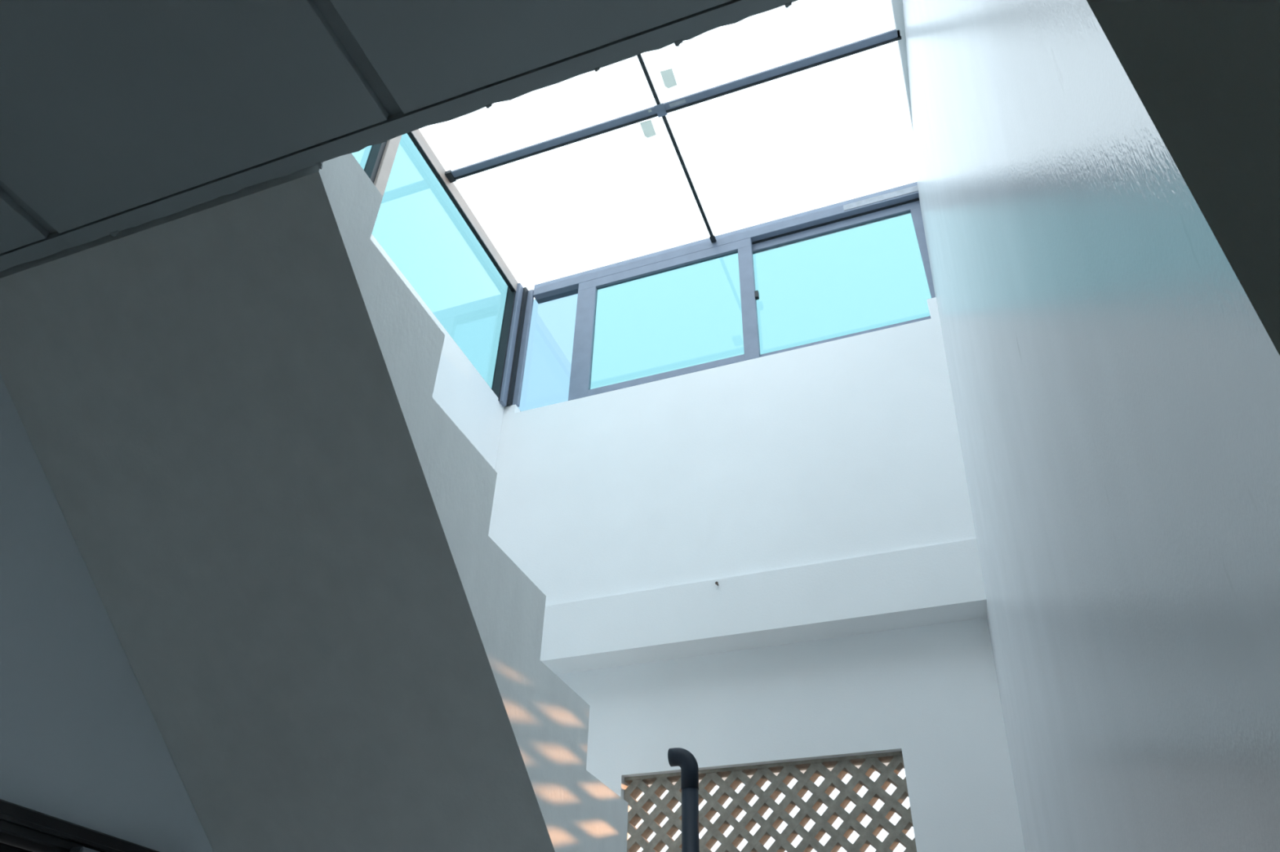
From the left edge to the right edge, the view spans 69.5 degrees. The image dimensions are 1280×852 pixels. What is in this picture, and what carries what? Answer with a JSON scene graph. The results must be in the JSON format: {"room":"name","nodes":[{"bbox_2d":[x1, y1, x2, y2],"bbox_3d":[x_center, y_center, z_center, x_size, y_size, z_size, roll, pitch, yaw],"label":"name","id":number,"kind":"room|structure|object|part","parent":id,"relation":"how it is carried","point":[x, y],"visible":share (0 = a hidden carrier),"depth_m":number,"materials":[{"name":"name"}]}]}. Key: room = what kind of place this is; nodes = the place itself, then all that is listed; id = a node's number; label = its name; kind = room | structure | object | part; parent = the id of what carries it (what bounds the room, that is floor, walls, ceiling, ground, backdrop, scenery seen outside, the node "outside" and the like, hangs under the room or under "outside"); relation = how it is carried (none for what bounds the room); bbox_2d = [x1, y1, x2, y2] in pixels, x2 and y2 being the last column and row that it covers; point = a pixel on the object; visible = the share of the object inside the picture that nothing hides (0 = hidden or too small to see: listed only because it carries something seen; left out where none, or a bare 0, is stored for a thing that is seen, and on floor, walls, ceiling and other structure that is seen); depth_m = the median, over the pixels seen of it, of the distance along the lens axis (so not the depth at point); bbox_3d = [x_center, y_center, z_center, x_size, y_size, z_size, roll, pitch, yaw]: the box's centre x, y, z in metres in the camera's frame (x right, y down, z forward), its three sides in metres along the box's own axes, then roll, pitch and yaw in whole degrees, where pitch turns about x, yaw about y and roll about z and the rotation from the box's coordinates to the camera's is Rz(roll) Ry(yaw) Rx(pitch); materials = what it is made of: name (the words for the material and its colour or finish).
{"room":"stairwell","nodes":[
{"label":"stairwell","id":0,"kind":"room"},
{"bbox_2d":[0,373,213,851],"bbox_3d":[-1.746,-0.248,1.596,0.200,5.170,6.020,-12,-40,17],"label":"wall","id":1,"kind":"structure","parent":0,"point":[82,743],"depth_m":2.11,"materials":[{"name":"grey paint"}]},
{"bbox_2d":[0,799,159,851],"bbox_3d":[-1.320,1.601,1.350,0.165,1.970,0.950,-12,-40,17],"label":"door","id":2,"kind":"structure","parent":1,"relation":"in","point":[22,829],"depth_m":1.95,"materials":[{"name":"black metal"}]},
{"bbox_2d":[0,153,628,851],"bbox_3d":[-0.656,0.726,2.453,0.949,1.359,2.418,-12,-40,17],"label":"staircase","id":3,"kind":"structure","parent":1,"relation":"attached to","point":[228,410],"depth_m":2.06,"materials":[{"name":"paint"}]},
{"bbox_2d":[369,234,504,471],"bbox_3d":[-1.053,-0.319,3.517,0.004,0.974,2.083,-12,-40,17],"label":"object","id":4,"kind":"structure","parent":1,"relation":"attached to","point":[460,390],"depth_m":4.21,"materials":[{"name":"white paint"}]},
{"bbox_2d":[364,128,533,407],"bbox_3d":[-1.233,-1.376,3.628,0.113,0.870,3.350,-12,-40,17],"label":"window","id":5,"kind":"structure","parent":1,"relation":"in","point":[508,373],"depth_m":4.67,"materials":[{"name":"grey metal"}]},
{"bbox_3d":[-1.104,-1.118,3.947,0.065,0.840,0.058,-12,-40,17],"label":"post","id":6,"kind":"part","parent":5,"relation":"part of","materials":[{"name":"beige metal"}]},
{"bbox_3d":[-1.243,-1.686,3.862,0.018,0.075,3.325,-12,-40,17],"label":"rail","id":7,"kind":"part","parent":5,"relation":"part of","materials":[{"name":"beige metal"}]},
{"bbox_3d":[-0.688,-0.434,4.809,0.067,0.840,0.042,-12,-40,17],"label":"corner post","id":8,"kind":"part","parent":5,"relation":"part of","materials":[{"name":"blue metal"}]},
{"bbox_2d":[0,0,798,271],"bbox_3d":[0.022,-1.795,0.181,4.550,0.141,3.394,-12,-40,17],"label":"ceiling","id":9,"kind":"structure","parent":0,"point":[116,116],"depth_m":1.62,"materials":[{"name":"white paint"}]},
{"bbox_2d":[488,297,1025,851],"bbox_3d":[0.386,1.454,3.070,2.250,4.395,0.374,-12,-40,17],"label":"wall","id":10,"kind":"structure","parent":0,"point":[822,488],"depth_m":3.55,"materials":[{"name":"white paint"}]},
{"bbox_2d":[533,182,935,400],"bbox_3d":[0.408,-0.609,4.533,2.160,0.922,0.072,-12,-40,17],"label":"window","id":11,"kind":"structure","parent":10,"relation":"in","point":[902,200],"depth_m":4.62,"materials":[{"name":"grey metal"}]},
{"bbox_3d":[0.120,-0.832,4.822,0.953,0.060,0.028,-12,-40,17],"label":"sash","id":12,"kind":"part","parent":11,"relation":"part of","materials":[{"name":"blue metal"}]},
{"bbox_3d":[0.117,-0.229,4.345,0.782,0.040,0.028,-12,-40,17],"label":"rail","id":13,"kind":"part","parent":11,"relation":"part of","materials":[{"name":"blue metal"}]},
{"bbox_3d":[0.428,-0.940,4.788,2.140,0.085,0.070,-12,-40,17],"label":"head rail","id":14,"kind":"part","parent":11,"relation":"part of","materials":[{"name":"blue metal"}]},
{"bbox_3d":[0.972,-0.986,4.583,0.935,0.050,0.024,-12,-40,17],"label":"sash","id":15,"kind":"part","parent":11,"relation":"part of","materials":[{"name":"blue metal"}]},
{"bbox_3d":[0.511,-0.279,4.227,1.800,0.027,0.065,-12,-40,17],"label":"sill rail","id":16,"kind":"part","parent":11,"relation":"part of","materials":[{"name":"blue metal"}]},
{"bbox_3d":[0.954,-0.388,4.117,0.935,0.050,0.024,-12,-40,17],"label":"rail","id":17,"kind":"part","parent":11,"relation":"part of","materials":[{"name":"blue metal"}]},
{"bbox_2d":[623,751,916,851],"bbox_3d":[0.417,1.470,3.082,1.006,0.644,0.068,-12,-40,17],"label":"lattice screen","id":18,"kind":"object","parent":10,"relation":"attached to","point":[869,763],"visible":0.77,"depth_m":3.15,"materials":[{"name":"wood"}]},
{"bbox_2d":[902,0,1279,851],"bbox_3d":[0.862,0.134,1.986,0.413,5.170,3.198,-10,-39,14],"label":"wall","id":19,"kind":"structure","parent":0,"point":[1098,181],"depth_m":0.85,"materials":[{"name":"paint"}]},
{"bbox_2d":[889,0,913,138],"bbox_3d":[0.887,-2.174,3.255,0.215,0.090,3.370,-12,-40,17],"label":"trim","id":20,"kind":"structure","parent":19,"relation":"attached to","point":[896,6],"depth_m":3.90,"materials":[{"name":"white paint"}]},
{"bbox_3d":[0.320,1.377,-0.686,4.750,0.100,6.020,-12,-40,17],"label":"floor","id":21,"kind":"structure","parent":0,"visible":0},
{"bbox_2d":[667,747,699,851],"bbox_3d":[0.116,2.041,2.281,0.094,2.486,0.057,-12,-40,17],"label":"vent pipe","id":22,"kind":"object","parent":21,"relation":"on","point":[683,758],"visible":1,"depth_m":2.92,"materials":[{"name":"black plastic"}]},
{"bbox_3d":[0.068,-3.608,1.567,4.950,0.180,3.750,-12,-40,17],"label":"roof","id":23,"kind":"structure","parent":0,"visible":0},
{"bbox_2d":[444,29,901,242],"bbox_3d":[-0.229,-1.918,3.564,2.205,0.029,3.335,-12,-40,17],"label":"frame","id":24,"kind":"structure","parent":23,"relation":"attached to","point":[660,110],"depth_m":4.16,"materials":[{"name":"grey metal"}]},
{"bbox_3d":[0.094,-1.426,4.168,0.042,0.007,0.060,-12,-40,17],"label":"joint plate","id":25,"kind":"part","parent":24,"relation":"part of","materials":[{"name":"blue metal"}]}
]}

